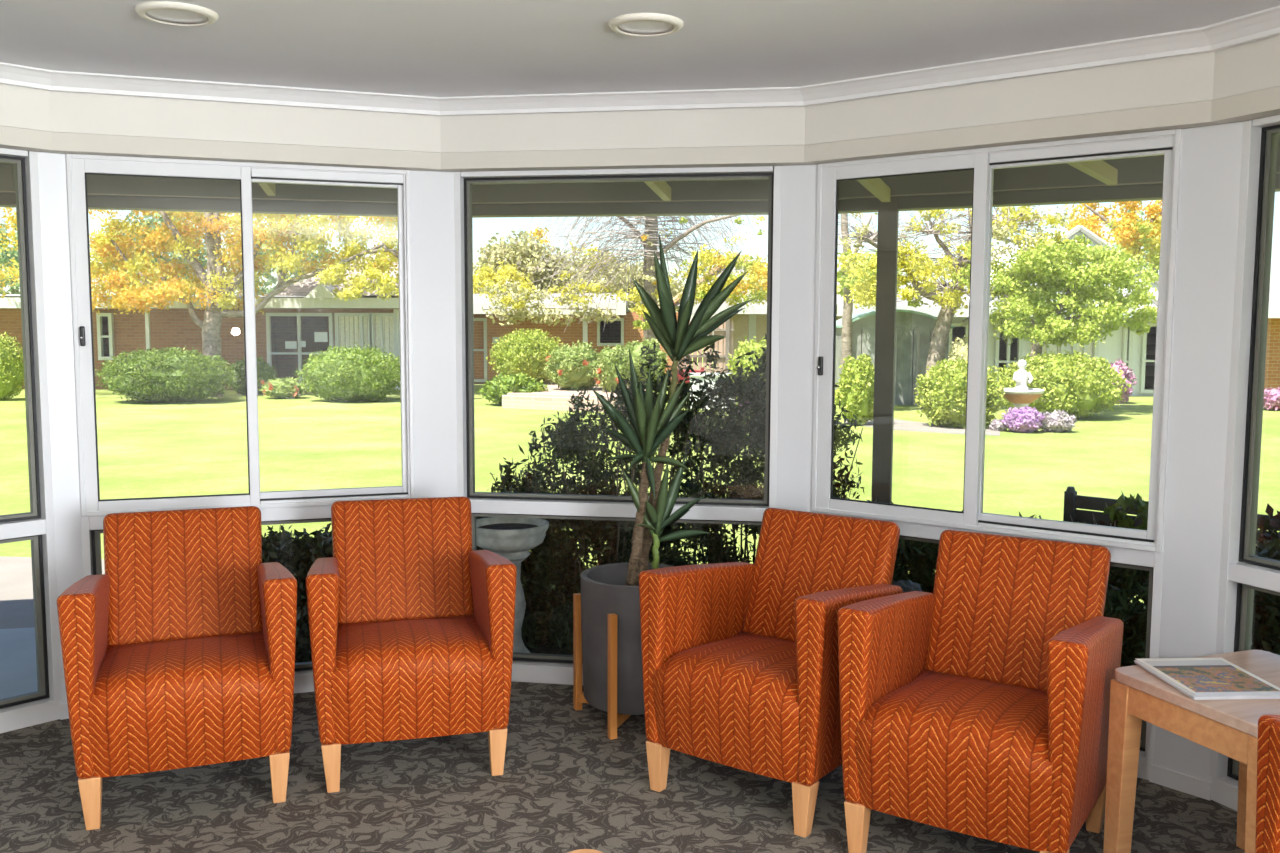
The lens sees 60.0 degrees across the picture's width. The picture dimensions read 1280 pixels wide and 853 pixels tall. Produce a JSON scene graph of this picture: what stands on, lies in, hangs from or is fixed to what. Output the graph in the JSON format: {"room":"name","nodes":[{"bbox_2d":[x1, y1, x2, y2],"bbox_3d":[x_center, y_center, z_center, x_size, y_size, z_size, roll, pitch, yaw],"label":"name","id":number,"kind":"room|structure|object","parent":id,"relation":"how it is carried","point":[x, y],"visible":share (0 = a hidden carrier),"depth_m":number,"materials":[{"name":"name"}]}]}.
{"room":"care facility","nodes":[
{"label":"care facility","id":0,"kind":"room"},
{"bbox_2d":[37,152,82,703],"bbox_3d":[-2.207,0.020,4.227,0.108,2.066,0.190,-3,6,-33],"label":"pillar","id":1,"kind":"structure","parent":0,"point":[52,180],"depth_m":4.13,"materials":[{"name":"white paint"}]},
{"bbox_2d":[410,170,457,497],"bbox_3d":[-0.860,-0.017,4.691,0.201,2.066,0.194,-1,5,-11],"label":"pillar","id":2,"kind":"structure","parent":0,"point":[432,192],"depth_m":4.56,"materials":[{"name":"white paint"}]},
{"bbox_2d":[0,682,1244,852],"bbox_3d":[-0.405,1.500,0.717,7.600,0.120,8.355,0,5,0],"label":"floor","id":3,"kind":"structure","parent":0,"point":[564,786],"depth_m":3.46,"materials":[{"name":"carpet"}]},
{"bbox_2d":[0,148,61,732],"bbox_3d":[-2.673,0.097,3.679,0.100,2.120,1.323,5,7,42],"label":"window","id":4,"kind":"structure","parent":3,"relation":"on","point":[40,706],"depth_m":4.12,"materials":[{"name":"white metal"}]},
{"bbox_2d":[60,703,68,719],"bbox_3d":[-2.178,1.079,4.274,0.108,0.058,0.084,-3,6,-33],"label":"baseboard","id":5,"kind":"structure","parent":3,"relation":"on","point":[64,714],"depth_m":4.22,"materials":[{"name":"white paint"}]},
{"bbox_2d":[57,506,296,829],"bbox_3d":[-1.499,0.743,3.665,0.669,0.843,0.742,-2,6,-21],"label":"armchair","id":6,"kind":"object","parent":3,"relation":"on","point":[181,654],"visible":1,"depth_m":3.45,"materials":[{"name":"orange fabric"}]},
{"bbox_2d":[65,154,414,692],"bbox_3d":[-1.535,0.034,4.409,1.265,2.120,0.132,-2,6,-19],"label":"window","id":7,"kind":"structure","parent":3,"relation":"on","point":[292,506],"depth_m":4.31,"materials":[{"name":"white metal"}]},
{"bbox_2d":[306,496,516,792],"bbox_3d":[-0.816,0.723,3.918,0.669,0.843,0.742,-1,5,-15],"label":"armchair","id":8,"kind":"object","parent":3,"relation":"on","point":[411,627],"visible":1,"depth_m":3.67,"materials":[{"name":"orange fabric"}]},
{"bbox_2d":[568,849,602,852],"bbox_3d":[-0.111,1.108,1.971,0.480,0.435,0.480,-5,7,-45],"label":"coffee table","id":9,"kind":"object","parent":3,"relation":"on","point":[579,850],"visible":1,"depth_m":2.25,"materials":[{"name":"brown wood"}]},
{"bbox_2d":[573,593,630,739],"bbox_3d":[-0.019,0.888,4.248,0.364,0.460,0.364,-2,6,-25],"label":"plant stand","id":10,"kind":"object","parent":3,"relation":"on","point":[615,720],"visible":0.46,"depth_m":4.06,"materials":[{"name":"brown wood"}]},
{"bbox_2d":[581,235,753,714],"bbox_3d":[0.099,0.164,4.182,0.646,1.774,0.416,0,5,0],"label":"yucca plant","id":11,"kind":"object","parent":10,"relation":"on","point":[606,589],"visible":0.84,"depth_m":4.11,"materials":[{"name":"green plant"}]},
{"bbox_2d":[454,166,780,684],"bbox_3d":[-0.102,0.025,4.562,1.337,2.120,0.100,1,5,9],"label":"window","id":12,"kind":"structure","parent":3,"relation":"on","point":[526,667],"depth_m":4.55,"materials":[{"name":"white metal"}]},
{"bbox_2d":[639,508,902,837],"bbox_3d":[0.461,0.751,3.658,0.669,0.843,0.742,4,7,37],"label":"armchair","id":13,"kind":"object","parent":3,"relation":"on","point":[740,662],"visible":0.88,"depth_m":3.52,"materials":[{"name":"orange fabric"}]},
{"bbox_2d":[837,530,1123,852],"bbox_3d":[1.013,0.792,3.234,0.669,0.843,0.742,4,6,33],"label":"armchair","id":14,"kind":"object","parent":3,"relation":"on","point":[977,705],"visible":0.97,"depth_m":3.09,"materials":[{"name":"orange fabric"}]},
{"bbox_2d":[812,129,1182,779],"bbox_3d":[1.213,0.081,4.001,1.305,2.120,0.132,4,7,38],"label":"window","id":15,"kind":"structure","parent":3,"relation":"on","point":[1138,549],"depth_m":3.91,"materials":[{"name":"white metal"}]},
{"bbox_2d":[1149,764,1211,800],"bbox_3d":[1.784,1.153,3.627,0.084,0.058,0.197,-4,7,-40],"label":"baseboard","id":16,"kind":"structure","parent":3,"relation":"on","point":[1165,777],"depth_m":3.60,"materials":[{"name":"white paint"}]},
{"bbox_2d":[1103,650,1279,852],"bbox_3d":[1.609,0.956,2.887,0.545,0.582,0.500,-2,6,-20],"label":"side table","id":17,"kind":"object","parent":3,"relation":"on","point":[1227,727],"visible":0.6,"depth_m":2.91,"materials":[{"name":"brown wood"}]},
{"bbox_2d":[1134,658,1279,699],"bbox_3d":[1.485,0.656,2.892,0.254,0.014,0.312,0,5,-3],"label":"magazine","id":18,"kind":"object","parent":17,"relation":"on","point":[1197,678],"visible":1,"depth_m":2.87,"materials":[{"name":"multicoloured paper"}]},
{"bbox_2d":[1209,115,1279,810],"bbox_3d":[2.121,0.188,2.870,0.100,2.120,1.314,-2,6,-23],"label":"window","id":19,"kind":"structure","parent":3,"relation":"on","point":[1242,572],"depth_m":3.41,"materials":[{"name":"white metal"}]},
{"bbox_2d":[1255,714,1279,852],"bbox_3d":[1.635,0.906,2.006,0.742,0.843,0.669,0,5,-6],"label":"armchair","id":20,"kind":"object","parent":3,"relation":"on","point":[1268,745],"visible":1,"depth_m":2.23,"materials":[{"name":"orange fabric"}]},
{"bbox_2d":[0,0,1279,96],"bbox_3d":[-0.396,-0.997,0.489,7.600,0.120,8.355,0,5,0],"label":"ceiling","id":21,"kind":"structure","parent":0,"point":[430,48],"depth_m":3.45,"materials":[{"name":"paint"}]},
{"bbox_2d":[134,1,217,25],"bbox_3d":[-1.325,-1.177,3.175,0.222,0.016,0.222,0,5,0],"label":"recessed light","id":22,"kind":"object","parent":21,"relation":"in","point":[165,12],"visible":1,"depth_m":3.16,"materials":[{"name":"white plastic"}]},
{"bbox_2d":[0,35,1279,152],"bbox_3d":[-0.336,-1.051,2.841,6.104,0.199,3.482,1,5,9],"label":"wall","id":23,"kind":"structure","parent":21,"relation":"attached to","point":[1255,65],"depth_m":4.12,"materials":[{"name":"beige paint"}]},
{"bbox_2d":[0,86,1279,171],"bbox_3d":[-0.337,-0.918,2.853,6.104,0.064,3.483,1,5,9],"label":"beam","id":24,"kind":"structure","parent":23,"relation":"attached to","point":[1262,103],"depth_m":4.12,"materials":[{"name":"beige paint"}]},
{"bbox_2d":[0,5,1279,115],"bbox_3d":[-0.354,-1.112,2.726,5.677,0.057,3.274,1,5,9],"label":"crown molding","id":25,"kind":"structure","parent":21,"relation":"attached to","point":[1262,24],"depth_m":4.05,"materials":[{"name":"white paint"}]},
{"bbox_2d":[608,13,682,36],"bbox_3d":[0.017,-1.181,3.273,0.222,0.016,0.222,0,5,0],"label":"recessed light","id":26,"kind":"object","parent":21,"relation":"in","point":[634,24],"visible":1,"depth_m":3.26,"materials":[{"name":"white plastic"}]},
{"bbox_2d":[776,164,817,511],"bbox_3d":[0.652,0.008,4.475,0.160,2.066,0.205,2,6,23],"label":"pillar","id":27,"kind":"structure","parent":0,"point":[798,210],"depth_m":4.36,"materials":[{"name":"white paint"}]},
{"bbox_2d":[1152,121,1243,781],"bbox_3d":[1.837,0.095,3.569,0.205,2.066,0.193,-4,7,-38],"label":"pillar","id":28,"kind":"structure","parent":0,"point":[1212,154],"depth_m":3.49,"materials":[{"name":"white paint"}]},
{"label":"outside","id":29,"kind":"structure","parent":0,"visible":0},
{"bbox_2d":[0,142,1279,204],"bbox_3d":[-1.387,-1.251,4.820,13.199,0.195,3.692,1,5,10],"label":"porch roof","id":30,"kind":"structure","parent":29,"point":[1147,168],"depth_m":6.18,"materials":[{"name":"grey wood"}]},
{"bbox_2d":[0,172,1279,203],"bbox_3d":[-1.405,-1.148,4.786,13.073,0.007,3.609,1,5,10],"label":"trim","id":31,"kind":"structure","parent":30,"relation":"attached to","point":[1276,172],"depth_m":6.20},
{"bbox_2d":[0,175,1279,217],"bbox_3d":[-1.354,-1.156,4.916,13.379,0.120,3.758,1,5,10],"label":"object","id":32,"kind":"object","parent":30,"relation":"attached to","point":[1135,192],"visible":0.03,"depth_m":6.30,"materials":[{"name":"grey metal"}]},
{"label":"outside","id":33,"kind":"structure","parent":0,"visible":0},
{"bbox_2d":[0,348,1279,642],"bbox_3d":[0.006,-1.793,40.003,160.000,0.200,120.000,0,5,0],"label":"lawn","id":34,"kind":"structure","parent":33,"point":[147,449],"depth_m":15.11,"materials":[{"name":"green plant"}]},
{"bbox_2d":[0,219,19,293],"bbox_3d":[-24.647,-5.323,43.754,4.892,6.001,4.143,0,5,0],"label":"tree","id":35,"kind":"object","parent":34,"relation":"on","point":[4,258],"visible":0.09,"depth_m":42.60,"materials":[{"name":"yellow plant"}]},
{"bbox_2d":[0,332,23,399],"bbox_3d":[-14.501,-1.302,25.175,1.203,1.717,1.170,3,6,30],"label":"bush","id":36,"kind":"object","parent":34,"relation":"on","point":[11,364],"visible":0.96,"depth_m":25.02,"materials":[{"name":"green plant"}]},
{"bbox_2d":[0,627,37,698],"bbox_3d":[-5.731,1.309,3.866,7.548,0.190,4.257,0,5,0],"label":"floor","id":37,"kind":"structure","parent":34,"relation":"on","point":[18,668],"depth_m":5.18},
{"bbox_2d":[0,556,104,628],"bbox_3d":[-8.004,1.136,6.533,12.000,0.032,4.400,0,5,0],"label":"concrete path","id":38,"kind":"structure","parent":34,"relation":"on","point":[16,583],"depth_m":7.18,"materials":[{"name":"beige concrete"}]},
{"bbox_2d":[97,210,229,294],"bbox_3d":[-17.056,-5.034,39.787,4.613,6.200,3.910,0,5,0],"label":"tree","id":39,"kind":"object","parent":34,"relation":"on","point":[159,221],"visible":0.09,"depth_m":39.00,"materials":[{"name":"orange plant"}]},
{"bbox_2d":[95,345,239,402],"bbox_3d":[-10.595,-1.151,24.804,3.163,1.339,2.392,-1,5,-10],"label":"bush","id":40,"kind":"object","parent":34,"relation":"on","point":[159,376],"visible":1,"depth_m":24.20,"materials":[{"name":"green plant"}]},
{"bbox_2d":[0,207,398,396],"bbox_3d":[-11.078,-4.186,26.548,12.893,7.053,4.326,0,5,0],"label":"autumn tree","id":41,"kind":"object","parent":34,"relation":"on","point":[140,290],"visible":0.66,"depth_m":26.30,"materials":[{"name":"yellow plant"}]},
{"bbox_2d":[0,252,399,389],"bbox_3d":[-16.667,-2.908,29.564,23.121,3.799,3.400,0,5,0],"label":"house","id":42,"kind":"structure","parent":34,"relation":"on","point":[304,318],"depth_m":29.47,"materials":[{"name":"brown brick"}]},
{"bbox_2d":[339,316,367,350],"bbox_3d":[-7.599,-2.007,29.530,0.959,1.921,0.035,0,5,0],"label":"curtain","id":43,"kind":"object","parent":42,"relation":"hanging from","point":[352,329],"depth_m":29.47,"materials":[{"name":"fabric"}]},
{"bbox_2d":[374,316,393,358],"bbox_3d":[-6.787,-2.007,29.529,0.715,1.920,0.035,0,5,0],"label":"curtain","id":44,"kind":"object","parent":42,"relation":"hanging from","point":[383,325],"depth_m":29.47,"materials":[{"name":"fabric"}]},
{"bbox_2d":[226,356,277,394],"bbox_3d":[-9.680,-1.242,27.612,1.236,1.046,1.289,3,6,27],"label":"bush","id":45,"kind":"object","parent":34,"relation":"on","point":[265,372],"visible":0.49,"depth_m":27.33,"materials":[{"name":"green plant"}]},
{"bbox_2d":[229,217,332,295],"bbox_3d":[-13.505,-5.199,41.718,4.138,6.204,3.421,0,5,0],"label":"tree","id":46,"kind":"object","parent":34,"relation":"on","point":[270,279],"visible":0.1,"depth_m":41.12,"materials":[{"name":"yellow plant"}]},
{"bbox_2d":[260,376,307,398],"bbox_3d":[-8.431,-0.904,26.194,1.110,0.574,1.201,0,5,0],"label":"clump","id":47,"kind":"object","parent":34,"relation":"on","point":[284,388],"visible":0.96,"depth_m":25.95,"materials":[{"name":"green plant"}]},
{"bbox_2d":[292,343,399,401],"bbox_3d":[-6.531,-1.210,25.404,2.554,1.425,2.405,2,5,14],"label":"bush","id":48,"kind":"object","parent":34,"relation":"on","point":[354,374],"visible":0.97,"depth_m":24.81,"materials":[{"name":"green plant"}]},
{"bbox_2d":[473,260,536,293],"bbox_3d":[-4.768,-3.685,37.814,2.930,3.975,2.492,0,5,0],"label":"tree","id":49,"kind":"object","parent":34,"relation":"on","point":[509,272],"visible":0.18,"depth_m":37.37,"materials":[{"name":"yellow plant"}]},
{"bbox_2d":[477,372,547,404],"bbox_3d":[-2.783,-0.813,24.358,1.584,0.792,1.455,0,5,-6],"label":"plant","id":50,"kind":"object","parent":34,"relation":"on","point":[493,390],"visible":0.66,"depth_m":23.95,"materials":[{"name":"green plant"}]},
{"bbox_2d":[473,228,569,292],"bbox_3d":[-4.328,-4.487,39.743,3.701,5.215,3.269,2,5,17],"label":"tree","id":51,"kind":"object","parent":34,"relation":"on","point":[522,248],"visible":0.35,"depth_m":38.97,"materials":[{"name":"green plant"}]},
{"bbox_2d":[502,382,645,411],"bbox_3d":[-1.559,-0.772,26.002,3.738,0.300,7.183,0,5,0],"label":"raised bed","id":52,"kind":"object","parent":34,"relation":"on","point":[555,398],"visible":0.3,"depth_m":23.17,"materials":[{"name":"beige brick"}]},
{"bbox_2d":[486,328,564,383],"bbox_3d":[-2.715,-1.703,27.440,2.014,1.491,2.010,2,6,19],"label":"bush","id":53,"kind":"object","parent":52,"relation":"on","point":[526,352],"visible":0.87,"depth_m":26.91,"materials":[{"name":"green plant"}]},
{"bbox_2d":[542,340,600,389],"bbox_3d":[-1.483,-1.358,24.970,1.527,1.200,1.445,0,5,0],"label":"rose bush","id":54,"kind":"object","parent":52,"relation":"on","point":[572,367],"visible":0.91,"depth_m":24.60,"materials":[{"name":"green plant"}]},
{"bbox_2d":[594,344,630,391],"bbox_3d":[-0.581,-1.259,24.153,0.868,1.114,0.965,0,5,0],"label":"rose bush","id":55,"kind":"object","parent":52,"relation":"on","point":[606,373],"visible":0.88,"depth_m":23.95,"materials":[{"name":"green plant"}]},
{"bbox_2d":[623,337,667,385],"bbox_3d":[0.068,-1.404,25.458,1.230,1.303,1.224,-1,5,-9],"label":"rose bush","id":56,"kind":"object","parent":52,"relation":"on","point":[635,347],"visible":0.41,"depth_m":25.14,"materials":[{"name":"green plant"}]},
{"bbox_2d":[473,293,687,383],"bbox_3d":[-2.224,-2.837,34.686,7.421,2.830,6.000,0,5,0],"label":"house","id":57,"kind":"structure","parent":34,"relation":"on","point":[621,331],"depth_m":32.87,"materials":[{"name":"orange brick"}]},
{"bbox_2d":[533,249,643,311],"bbox_3d":[-1.957,-4.253,40.767,5.163,4.583,4.229,0,5,0],"label":"tree","id":58,"kind":"object","parent":34,"relation":"on","point":[630,305],"visible":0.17,"depth_m":39.70,"materials":[{"name":"green plant"}]},
{"bbox_2d":[478,215,767,390],"bbox_3d":[0.016,-4.227,29.656,8.820,6.661,3.864,0,5,0],"label":"bare tree","id":59,"kind":"object","parent":34,"relation":"on","point":[649,238],"visible":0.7,"depth_m":29.39,"materials":[{"name":"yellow plant"}]},
{"bbox_2d":[482,305,620,326],"bbox_3d":[-2.500,-3.129,31.229,3.905,0.645,0.614,0,5,0],"label":"vine","id":60,"kind":"object","parent":59,"relation":"hanging from","point":[517,315],"visible":0.94,"depth_m":31.21,"materials":[{"name":"green plant"}]},
{"bbox_2d":[616,261,686,311],"bbox_3d":[0.069,-4.150,41.737,4.001,4.221,3.504,-2,6,-20],"label":"tree","id":61,"kind":"object","parent":34,"relation":"on","point":[674,290],"visible":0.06,"depth_m":41.20,"materials":[{"name":"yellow plant"}]},
{"bbox_2d":[677,367,703,382],"bbox_3d":[1.165,-1.013,26.417,0.750,0.785,0.400,0,5,0],"label":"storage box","id":62,"kind":"object","parent":34,"relation":"on","point":[702,368],"visible":0.15,"depth_m":26.20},
{"bbox_2d":[678,319,733,397],"bbox_3d":[1.524,-1.714,26.915,1.485,2.034,0.110,0,5,0],"label":"fence","id":63,"kind":"object","parent":34,"relation":"on","point":[728,329],"visible":0.2,"depth_m":26.91,"materials":[{"name":"wood"}]},
{"bbox_2d":[690,373,733,408],"bbox_3d":[1.668,-0.751,23.428,1.285,0.750,0.330,0,5,0],"label":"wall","id":64,"kind":"structure","parent":34,"relation":"on","point":[696,375],"depth_m":23.28,"materials":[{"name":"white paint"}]},
{"bbox_2d":[298,590,1141,739],"bbox_3d":[0.851,1.308,4.955,7.308,0.040,3.794,3,6,32],"label":"ground","id":65,"kind":"structure","parent":34,"relation":"on","point":[541,648],"depth_m":5.95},
{"bbox_2d":[262,523,332,662],"bbox_3d":[-1.626,0.924,5.965,1.180,0.837,0.908,0,5,0],"label":"hedge","id":66,"kind":"object","parent":65,"relation":"on","point":[297,555],"visible":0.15,"depth_m":5.69,"materials":[{"name":"green plant"}]},
{"bbox_2d":[476,517,548,652],"bbox_3d":[-0.635,0.853,5.380,0.392,0.779,0.392,0,5,0],"label":"birdbath","id":67,"kind":"object","parent":65,"relation":"on","point":[511,538],"visible":0.56,"depth_m":5.29,"materials":[{"name":"stone"}]},
{"bbox_2d":[476,517,548,561],"bbox_3d":[-0.634,0.550,5.352,0.392,0.171,0.392,0,5,0],"label":"bowl","id":68,"kind":"object","parent":67,"relation":"on","point":[511,538],"depth_m":5.24,"materials":[{"name":"stone"}]},
{"bbox_2d":[476,334,876,654],"bbox_3d":[0.106,0.389,6.097,2.480,1.806,1.048,0,5,0],"label":"shrub","id":69,"kind":"object","parent":65,"relation":"on","point":[553,561],"visible":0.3,"depth_m":5.88,"materials":[{"name":"green plant"}]},
{"bbox_2d":[871,197,898,503],"bbox_3d":[1.372,-0.043,6.252,0.150,2.460,0.150,2,5,17],"label":"post","id":70,"kind":"object","parent":65,"relation":"on","point":[888,212],"visible":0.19,"depth_m":6.17,"materials":[{"name":"metal"}]},
{"bbox_2d":[892,580,922,592],"bbox_3d":[1.183,0.753,4.936,0.166,0.150,0.152,0,5,0],"label":"rock","id":71,"kind":"object","parent":65,"relation":"on","point":[907,586],"visible":0.32,"depth_m":4.90,"materials":[{"name":"grey stone"}]},
{"bbox_2d":[867,499,1279,666],"bbox_3d":[1.957,0.911,5.260,3.305,0.945,0.934,4,6,36],"label":"hedge","id":72,"kind":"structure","parent":65,"relation":"on","point":[1124,584],"depth_m":4.98,"materials":[{"name":"green plant"}]},
{"bbox_2d":[1070,490,1148,605],"bbox_3d":[2.420,0.786,5.478,0.575,0.960,0.349,1,5,12],"label":"shrub","id":73,"kind":"object","parent":65,"relation":"on","point":[1119,519],"visible":0.2,"depth_m":5.40,"materials":[{"name":"green plant"}]},
{"bbox_2d":[1251,504,1279,654],"bbox_3d":[2.845,0.855,4.679,1.142,1.043,0.982,0,5,0],"label":"shrub","id":74,"kind":"object","parent":65,"relation":"on","point":[1266,547],"visible":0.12,"depth_m":4.60,"materials":[{"name":"green plant"}]},
{"bbox_2d":[726,336,765,411],"bbox_3d":[2.388,-0.995,22.024,1.386,1.658,1.341,5,7,43],"label":"bush","id":75,"kind":"object","parent":34,"relation":"on","point":[744,361],"visible":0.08,"depth_m":21.78,"materials":[{"name":"green plant"}]},
{"bbox_2d":[673,252,841,371],"bbox_3d":[3.697,-3.554,36.254,5.826,4.017,6.143,0,5,0],"label":"house","id":76,"kind":"structure","parent":34,"relation":"on","point":[755,324],"depth_m":34.28,"materials":[{"name":"white paint"}]},
{"bbox_2d":[835,353,873,425],"bbox_3d":[3.884,-0.628,19.626,0.842,1.358,0.854,4,7,39],"label":"bush","id":77,"kind":"object","parent":34,"relation":"on","point":[856,382],"visible":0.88,"depth_m":19.39,"materials":[{"name":"green plant"}]},
{"bbox_2d":[837,214,875,372],"bbox_3d":[4.705,-2.766,24.223,1.249,4.764,3.395,1,5,10],"label":"slim tree","id":78,"kind":"object","parent":34,"relation":"on","point":[846,338],"visible":0.25,"depth_m":24.26,"materials":[{"name":"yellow plant"}]},
{"bbox_2d":[835,309,954,405],"bbox_3d":[5.658,-1.601,25.358,2.488,2.120,1.900,0,5,0],"label":"garden shed","id":79,"kind":"object","parent":34,"relation":"on","point":[914,329],"visible":0.52,"depth_m":24.52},
{"bbox_2d":[845,419,999,435],"bbox_3d":[4.708,-0.004,19.527,1.486,0.032,4.052,-3,6,-30],"label":"garden path","id":80,"kind":"structure","parent":34,"relation":"on","point":[903,425],"depth_m":18.96,"materials":[{"name":"concrete"}]},
{"bbox_2d":[837,204,1074,408],"bbox_3d":[6.493,-2.562,23.435,5.789,4.539,3.518,0,5,0],"label":"leaning tree","id":81,"kind":"object","parent":34,"relation":"on","point":[909,260],"visible":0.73,"depth_m":22.93,"materials":[{"name":"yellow plant"}]},
{"bbox_2d":[948,335,967,361],"bbox_3d":[6.656,-1.111,22.817,0.880,1.726,0.937,0,5,0],"label":"bush","id":82,"kind":"object","parent":34,"relation":"on","point":[961,350],"visible":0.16,"depth_m":22.64,"materials":[{"name":"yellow plant"}]},
{"bbox_2d":[913,357,1007,428],"bbox_3d":[5.573,-0.565,19.353,1.561,1.332,1.622,-2,6,-21],"label":"bush","id":83,"kind":"object","parent":34,"relation":"on","point":[943,389],"visible":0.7,"depth_m":18.96,"materials":[{"name":"green plant"}]},
{"bbox_2d":[836,225,1158,395],"bbox_3d":[9.517,-3.171,30.786,9.380,4.289,7.500,0,5,0],"label":"house","id":84,"kind":"structure","parent":34,"relation":"on","point":[1137,351],"depth_m":28.10,"materials":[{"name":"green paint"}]},
{"bbox_2d":[1041,342,1059,355],"bbox_3d":[10.321,-1.735,28.143,0.784,1.687,0.035,0,5,0],"label":"curtain","id":85,"kind":"object","parent":84,"relation":"hanging from","point":[1052,347],"depth_m":28.11,"materials":[{"name":"fabric"}]},
{"bbox_2d":[1077,340,1093,359],"bbox_3d":[11.259,-1.735,28.143,0.628,1.686,0.035,0,5,0],"label":"curtain","id":86,"kind":"object","parent":84,"relation":"hanging from","point":[1090,351],"depth_m":28.11,"materials":[{"name":"fabric"}]},
{"bbox_2d":[989,417,1007,430],"bbox_3d":[6.047,-0.021,18.659,0.322,0.261,0.351,3,6,29],"label":"bush","id":87,"kind":"object","parent":34,"relation":"on","point":[996,424],"visible":0.94,"depth_m":18.59,"materials":[{"name":"white plant"}]},
{"bbox_2d":[1001,405,1045,432],"bbox_3d":[6.375,-0.112,18.452,0.703,0.499,0.702,0,5,0],"label":"bush","id":88,"kind":"object","parent":34,"relation":"on","point":[1025,419],"visible":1,"depth_m":18.30,"materials":[{"name":"purple plant"}]},
{"bbox_2d":[1003,360,1044,408],"bbox_3d":[6.796,-0.609,19.774,0.780,1.168,0.780,0,5,0],"label":"fountain","id":89,"kind":"object","parent":34,"relation":"on","point":[1020,396],"visible":0.8,"depth_m":19.65,"materials":[{"name":"white stone"}]},
{"bbox_2d":[1004,393,1041,403],"bbox_3d":[6.796,-0.508,19.783,0.720,0.179,0.720,0,5,0],"label":"bowl","id":90,"kind":"object","parent":89,"relation":"on","point":[1015,398],"depth_m":19.54,"materials":[{"name":"ceramic"}]},
{"bbox_2d":[1040,410,1076,432],"bbox_3d":[6.947,-0.082,18.562,0.692,0.418,0.686,0,5,0],"label":"bush","id":91,"kind":"object","parent":34,"relation":"on","point":[1057,421],"visible":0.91,"depth_m":18.39,"materials":[{"name":"white plant"}]},
{"bbox_2d":[996,350,1130,418],"bbox_3d":[8.080,-0.778,21.441,2.435,1.441,2.464,-4,7,-38],"label":"bush","id":92,"kind":"object","parent":34,"relation":"on","point":[1077,385],"visible":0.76,"depth_m":20.72,"materials":[{"name":"green plant"}]},
{"bbox_2d":[989,234,1158,355],"bbox_3d":[8.906,-2.077,22.485,4.146,3.736,2.921,0,5,0],"label":"tree","id":93,"kind":"object","parent":34,"relation":"on","point":[1053,274],"visible":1,"depth_m":21.85,"materials":[{"name":"green plant"}]},
{"bbox_2d":[1061,200,1161,269],"bbox_3d":[15.013,-4.294,33.733,5.062,6.162,3.732,0,5,0],"label":"tree","id":94,"kind":"object","parent":34,"relation":"on","point":[1129,231],"visible":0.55,"depth_m":33.01,"materials":[{"name":"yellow plant"}]},
{"bbox_2d":[1108,358,1136,403],"bbox_3d":[10.950,-1.024,25.495,0.899,1.081,0.873,0,5,0],"label":"bush","id":95,"kind":"object","parent":34,"relation":"on","point":[1123,367],"visible":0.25,"depth_m":25.29,"materials":[{"name":"pink plant"}]},
{"bbox_2d":[1113,201,1158,274],"bbox_3d":[21.278,-5.883,45.590,3.995,7.108,3.328,-2,6,-19],"label":"tree","id":96,"kind":"object","parent":34,"relation":"on","point":[1141,213],"visible":0.02,"depth_m":45.61,"materials":[{"name":"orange plant"}]},
{"bbox_2d":[1063,486,1279,594],"bbox_3d":[2.965,0.795,5.794,1.355,0.885,0.471,5,7,42],"label":"garden bench","id":97,"kind":"object","parent":34,"relation":"on","point":[1072,501],"visible":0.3,"depth_m":5.96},
{"bbox_2d":[1263,387,1279,410],"bbox_3d":[13.575,-0.572,23.543,0.973,0.584,0.978,0,5,0],"label":"bush","id":98,"kind":"object","parent":34,"relation":"on","point":[1271,401],"visible":0.85,"depth_m":23.37,"materials":[{"name":"pink plant"}]},
{"bbox_2d":[1264,287,1279,389],"bbox_3d":[16.768,-2.282,29.007,5.045,2.893,5.000,0,5,0],"label":"house","id":99,"kind":"structure","parent":34,"relation":"on","point":[1272,366],"depth_m":27.44,"materials":[{"name":"orange brick"}]},
{"bbox_3d":[-0.553,-1.175,2.663,6.229,0.648,4.075,0,5,0],"label":"wall","id":100,"kind":"structure","parent":0,"visible":0},
{"bbox_2d":[0,134,1279,164],"bbox_3d":[-1.540,-1.398,3.976,13.201,0.390,5.337,1,5,9],"label":"roof","id":101,"kind":"structure","parent":100,"relation":"attached to","point":[1278,134],"depth_m":5.93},
{"bbox_2d":[258,183,275,195],"bbox_3d":[-1.965,-1.288,5.825,0.044,0.072,0.727,-1,5,-14],"label":"rafter","id":102,"kind":"object","parent":101,"relation":"attached to","point":[269,189],"visible":0.42,"depth_m":5.93,"materials":[{"name":"wood"}]},
{"bbox_2d":[644,181,670,200],"bbox_3d":[0.062,-1.226,5.494,0.044,0.072,1.307,1,5,8],"label":"rafter","id":103,"kind":"object","parent":101,"relation":"attached to","point":[662,189],"visible":0.49,"depth_m":5.77,"materials":[{"name":"wood"}]},
{"bbox_2d":[857,178,890,201],"bbox_3d":[1.114,-1.179,5.343,0.044,0.072,1.194,2,6,19],"label":"rafter","id":104,"kind":"object","parent":101,"relation":"attached to","point":[877,187],"visible":0.51,"depth_m":5.48,"materials":[{"name":"wood"}]},
{"bbox_2d":[1067,160,1117,184],"bbox_3d":[1.930,-1.153,4.822,0.044,0.072,1.242,4,6,33],"label":"rafter","id":105,"kind":"object","parent":101,"relation":"attached to","point":[1100,170],"visible":0.49,"depth_m":5.02,"materials":[{"name":"wood"}]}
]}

